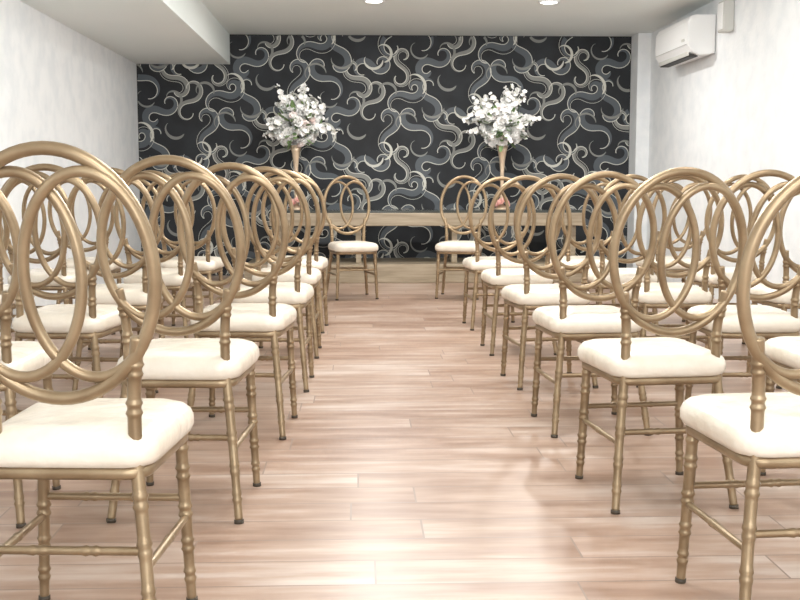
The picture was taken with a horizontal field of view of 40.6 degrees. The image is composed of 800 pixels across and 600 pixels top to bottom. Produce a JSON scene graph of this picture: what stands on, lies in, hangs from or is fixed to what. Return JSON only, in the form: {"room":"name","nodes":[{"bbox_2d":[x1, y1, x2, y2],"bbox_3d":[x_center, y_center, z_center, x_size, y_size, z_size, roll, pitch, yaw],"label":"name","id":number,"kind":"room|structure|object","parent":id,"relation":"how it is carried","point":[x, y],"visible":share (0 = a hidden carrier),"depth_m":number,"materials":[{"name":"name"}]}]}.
{"room":"event hall","nodes":[
{"label":"event hall","id":0,"kind":"room"},
{"bbox_2d":[0,0,141,328],"bbox_3d":[-2.279,-0.717,4.237,0.100,2.260,12.150,0,6,-2],"label":"wall","id":1,"kind":"structure","parent":0,"point":[58,84],"depth_m":7.57,"materials":[{"name":"paint"}]},
{"bbox_2d":[136,34,631,275],"bbox_3d":[-0.075,-1.369,10.317,4.780,2.260,0.102,0,6,-2],"label":"wall","id":2,"kind":"structure","parent":0,"point":[398,105],"depth_m":10.24,"materials":[{"name":"black paper"}]},
{"bbox_2d":[0,275,799,599],"bbox_3d":[0.160,0.447,4.458,4.980,0.100,12.150,0,6,-2],"label":"floor","id":3,"kind":"structure","parent":0,"point":[408,467],"depth_m":3.06,"materials":[{"name":"brown wood"}]},
{"bbox_2d":[0,214,34,340],"bbox_3d":[-1.783,-0.091,4.607,0.379,0.939,0.411,0,6,1],"label":"chair","id":4,"kind":"object","parent":3,"relation":"on","point":[6,235],"visible":0.12,"depth_m":4.46,"materials":[{"name":"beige metal"}]},
{"bbox_2d":[0,190,60,527],"bbox_3d":[-1.137,0.094,2.883,0.379,0.939,0.411,0,6,-1],"label":"chair","id":5,"kind":"object","parent":3,"relation":"on","point":[16,355],"visible":0.44,"depth_m":2.75,"materials":[{"name":"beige metal"}]},
{"bbox_2d":[1,171,90,356],"bbox_3d":[-1.797,-0.187,5.501,0.379,0.939,0.411,0,6,1],"label":"chair","id":6,"kind":"object","parent":3,"relation":"on","point":[67,274],"visible":0.2,"depth_m":5.35,"materials":[{"name":"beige metal"}]},
{"bbox_2d":[0,163,122,420],"bbox_3d":[-1.169,-0.006,3.818,0.379,0.939,0.411,0,6,3],"label":"chair","id":7,"kind":"object","parent":3,"relation":"on","point":[101,320],"visible":0.41,"depth_m":3.67,"materials":[{"name":"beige metal"}]},
{"bbox_2d":[47,182,122,334],"bbox_3d":[-1.847,-0.284,6.406,0.379,0.939,0.411,0,6,-4],"label":"chair","id":8,"kind":"object","parent":3,"relation":"on","point":[114,268],"visible":0.26,"depth_m":6.24,"materials":[{"name":"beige metal"}]},
{"bbox_2d":[0,141,197,599],"bbox_3d":[-0.597,0.181,2.058,0.379,0.944,0.411,0,6,2],"label":"chair","id":9,"kind":"object","parent":3,"relation":"on","point":[80,434],"visible":1,"depth_m":1.92,"materials":[{"name":"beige metal"}]},
{"bbox_2d":[66,167,164,392],"bbox_3d":[-1.204,-0.095,4.646,0.379,0.939,0.411,0,6,-4],"label":"chair","id":10,"kind":"object","parent":3,"relation":"on","point":[135,293],"visible":0.31,"depth_m":4.50,"materials":[{"name":"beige metal"}]},
{"bbox_2d":[114,170,195,357],"bbox_3d":[-1.225,-0.189,5.520,0.379,0.939,0.411,0,6,-1],"label":"chair","id":11,"kind":"object","parent":3,"relation":"on","point":[172,278],"visible":0.31,"depth_m":5.37,"materials":[{"name":"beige metal"}]},
{"bbox_2d":[96,155,260,523],"bbox_3d":[-0.576,0.087,2.925,0.379,0.944,0.411,0,6,2],"label":"chair","id":12,"kind":"object","parent":3,"relation":"on","point":[223,362],"visible":0.73,"depth_m":2.78,"materials":[{"name":"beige metal"}]},
{"bbox_2d":[153,172,223,325],"bbox_3d":[-1.247,-0.289,6.454,0.379,0.939,0.411,0,6,2],"label":"chair","id":13,"kind":"object","parent":3,"relation":"on","point":[207,264],"visible":0.4,"depth_m":6.31,"materials":[{"name":"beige metal"}]},
{"bbox_2d":[177,162,297,439],"bbox_3d":[-0.558,-0.011,3.841,0.379,0.944,0.411,0,6,3],"label":"chair","id":14,"kind":"object","parent":3,"relation":"on","point":[272,319],"visible":0.62,"depth_m":3.69,"materials":[{"name":"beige metal"}]},
{"bbox_2d":[221,166,313,391],"bbox_3d":[-0.557,-0.101,4.677,0.379,0.944,0.411,0,6,1],"label":"chair","id":15,"kind":"object","parent":3,"relation":"on","point":[296,294],"visible":0.58,"depth_m":4.53,"materials":[{"name":"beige metal"}]},
{"bbox_2d":[245,169,321,358],"bbox_3d":[-0.585,-0.195,5.552,0.379,0.944,0.411,0,6,0],"label":"chair","id":16,"kind":"object","parent":3,"relation":"on","point":[309,275],"visible":0.48,"depth_m":5.40,"materials":[{"name":"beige metal"}]},
{"bbox_2d":[261,171,328,332],"bbox_3d":[-0.614,-0.293,6.466,0.379,0.944,0.411,0,6,2],"label":"chair","id":17,"kind":"object","parent":3,"relation":"on","point":[318,262],"visible":0.49,"depth_m":6.31,"materials":[{"name":"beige metal"}]},
{"bbox_2d":[324,175,378,299],"bbox_3d":[-0.369,-0.484,8.273,0.379,0.939,0.411,-2,6,-16],"label":"chair","id":18,"kind":"object","parent":3,"relation":"on","point":[363,247],"visible":0.98,"depth_m":8.35,"materials":[{"name":"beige metal"}]},
{"bbox_2d":[244,258,581,282],"bbox_3d":[0.213,-0.278,9.963,3.200,0.165,0.840,0,6,-2],"label":"platform","id":19,"kind":"object","parent":3,"relation":"on","point":[390,270],"visible":0.26,"depth_m":9.54,"materials":[{"name":"brown wood"}]},
{"bbox_2d":[269,209,581,262],"bbox_3d":[0.238,-0.584,9.826,2.800,0.472,0.470,0,6,-2],"label":"altar table","id":20,"kind":"object","parent":19,"relation":"on","point":[377,217],"visible":0.46,"depth_m":9.58,"materials":[{"name":"brown wood"}]},
{"bbox_2d":[262,82,338,209],"bbox_3d":[-0.910,-1.370,9.630,0.662,1.131,0.519,-3,7,-28],"label":"floral arrangement","id":21,"kind":"object","parent":20,"relation":"on","point":[296,120],"visible":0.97,"depth_m":9.53,"materials":[{"name":"white plant"}]},
{"bbox_2d":[462,83,540,209],"bbox_3d":[0.912,-1.374,9.687,0.571,1.128,0.585,6,9,45],"label":"floral arrangement","id":22,"kind":"object","parent":20,"relation":"on","point":[501,125],"visible":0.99,"depth_m":9.61,"materials":[{"name":"white plant"}]},
{"bbox_2d":[435,175,487,299],"bbox_3d":[0.464,-0.488,8.305,0.379,0.939,0.411,1,6,12],"label":"chair","id":23,"kind":"object","parent":3,"relation":"on","point":[446,247],"visible":0.7,"depth_m":8.40,"materials":[{"name":"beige metal"}]},
{"bbox_2d":[462,176,530,330],"bbox_3d":[0.576,-0.293,6.603,0.379,0.916,0.411,-1,6,-6],"label":"chair","id":24,"kind":"object","parent":3,"relation":"on","point":[476,265],"visible":0.6,"depth_m":6.45,"materials":[{"name":"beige metal"}]},
{"bbox_2d":[480,175,561,355],"bbox_3d":[0.617,-0.191,5.649,0.379,0.916,0.411,-1,6,-5],"label":"chair","id":25,"kind":"object","parent":3,"relation":"on","point":[497,278],"visible":0.7,"depth_m":5.50,"materials":[{"name":"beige metal"}]},
{"bbox_2d":[500,173,602,389],"bbox_3d":[0.648,-0.094,4.745,0.379,0.916,0.411,-1,6,-8],"label":"chair","id":26,"kind":"object","parent":3,"relation":"on","point":[526,296],"visible":0.77,"depth_m":4.59,"materials":[{"name":"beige metal"}]},
{"bbox_2d":[550,178,621,303],"bbox_3d":[1.121,-0.298,6.625,0.379,0.921,0.411,-1,6,-7],"label":"chair","id":27,"kind":"object","parent":3,"relation":"on","point":[570,260],"visible":0.26,"depth_m":6.47,"materials":[{"name":"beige metal"}]},
{"bbox_2d":[531,171,656,437],"bbox_3d":[0.678,-0.001,3.881,0.379,0.916,0.411,-1,6,-6],"label":"chair","id":28,"kind":"object","parent":3,"relation":"on","point":[564,321],"visible":0.71,"depth_m":3.73,"materials":[{"name":"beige metal"}]},
{"bbox_2d":[584,174,666,340],"bbox_3d":[1.155,-0.193,5.644,0.379,0.921,0.411,0,6,-2],"label":"chair","id":29,"kind":"object","parent":3,"relation":"on","point":[626,274],"visible":0.27,"depth_m":5.49,"materials":[{"name":"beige metal"}]},
{"bbox_2d":[575,167,747,513],"bbox_3d":[0.710,0.091,3.026,0.379,0.916,0.411,-1,6,-8],"label":"chair","id":30,"kind":"object","parent":3,"relation":"on","point":[625,361],"visible":0.93,"depth_m":2.88,"materials":[{"name":"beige metal"}]},
{"bbox_2d":[636,178,711,323],"bbox_3d":[1.665,-0.300,6.640,0.379,0.921,0.411,-1,6,-6],"label":"chair","id":31,"kind":"object","parent":3,"relation":"on","point":[677,268],"visible":0.16,"depth_m":6.49,"materials":[{"name":"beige metal"}]},
{"bbox_2d":[629,176,723,387],"bbox_3d":[1.186,-0.101,4.787,0.379,0.921,0.411,0,6,-3],"label":"chair","id":32,"kind":"object","parent":3,"relation":"on","point":[650,294],"visible":0.42,"depth_m":4.64,"materials":[{"name":"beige metal"}]},
{"bbox_2d":[693,174,774,348],"bbox_3d":[1.732,-0.198,5.690,0.379,0.921,0.411,0,6,-3],"label":"chair","id":33,"kind":"object","parent":3,"relation":"on","point":[713,283],"visible":0.31,"depth_m":5.53,"materials":[{"name":"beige metal"}]},
{"bbox_2d":[675,174,799,599],"bbox_3d":[0.789,0.181,2.183,0.379,0.916,0.411,-1,6,-6],"label":"chair","id":34,"kind":"object","parent":3,"relation":"on","point":[759,429],"visible":1,"depth_m":2.04,"materials":[{"name":"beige metal"}]},
{"bbox_2d":[684,169,799,399],"bbox_3d":[1.242,-0.003,3.877,0.379,0.921,0.411,0,6,-1],"label":"chair","id":35,"kind":"object","parent":3,"relation":"on","point":[769,322],"visible":0.43,"depth_m":3.73,"materials":[{"name":"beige metal"}]},
{"bbox_2d":[746,198,799,388],"bbox_3d":[1.771,-0.099,4.769,0.379,0.921,0.411,-1,6,-5],"label":"chair","id":36,"kind":"object","parent":3,"relation":"on","point":[783,302],"visible":0.32,"depth_m":4.62,"materials":[{"name":"beige metal"}]},
{"bbox_2d":[760,336,799,475],"bbox_3d":[1.253,0.086,3.049,0.379,0.921,0.411,0,6,-3],"label":"chair","id":37,"kind":"object","parent":3,"relation":"on","point":[784,351],"visible":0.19,"depth_m":3.10,"materials":[{"name":"white fabric"}]},
{"bbox_2d":[201,0,713,35],"bbox_3d":[0.160,-1.900,4.206,4.980,0.100,12.150,0,6,-2],"label":"ceiling","id":38,"kind":"structure","parent":0,"point":[259,17],"depth_m":8.96,"materials":[{"name":"paint"}]},
{"bbox_2d":[20,0,229,63],"bbox_3d":[-1.794,-1.705,4.150,0.870,0.275,11.950,0,6,-2],"label":"ceiling soffit","id":39,"kind":"structure","parent":38,"relation":"attached to","point":[139,31],"depth_m":7.94,"materials":[{"name":"white paint"}]},
{"bbox_2d":[363,0,384,2],"bbox_3d":[-0.198,-2.276,8.223,0.170,0.010,0.170,0,6,-2],"label":"recessed light","id":40,"kind":"object","parent":38,"relation":"in","point":[365,1],"visible":1,"depth_m":8.22,"materials":[{"name":"white plastic"}]},
{"bbox_2d":[538,0,559,3],"bbox_3d":[1.141,-2.282,8.274,0.170,0.010,0.170,0,6,-2],"label":"recessed light","id":41,"kind":"object","parent":38,"relation":"in","point":[541,1],"visible":1,"depth_m":8.26,"materials":[{"name":"white plastic"}]},
{"bbox_2d":[646,0,799,316],"bbox_3d":[2.598,-0.737,4.426,0.100,2.260,12.150,0,6,-2],"label":"wall","id":42,"kind":"structure","parent":0,"point":[733,110],"depth_m":7.75,"materials":[{"name":"paint"}]},
{"bbox_2d":[626,33,650,267],"bbox_3d":[2.260,-1.361,10.234,0.120,2.260,0.250,0,6,-2],"label":"trim","id":43,"kind":"structure","parent":42,"relation":"attached to","point":[641,42],"depth_m":10.10,"materials":[{"name":"paint"}]},
{"bbox_2d":[655,14,715,67],"bbox_3d":[2.266,-2.056,8.625,0.218,0.310,0.900,0,6,-2],"label":"air conditioner","id":44,"kind":"object","parent":42,"relation":"attached to","point":[692,38],"visible":1,"depth_m":8.27,"materials":[{"name":"white plastic"}]},
{"bbox_2d":[717,0,734,32],"bbox_3d":[2.366,-2.094,7.844,0.085,0.289,0.130,0,6,-2],"label":"junction box","id":45,"kind":"object","parent":42,"relation":"attached to","point":[725,24],"visible":1,"depth_m":7.79,"materials":[{"name":"grey plastic"}]}
]}

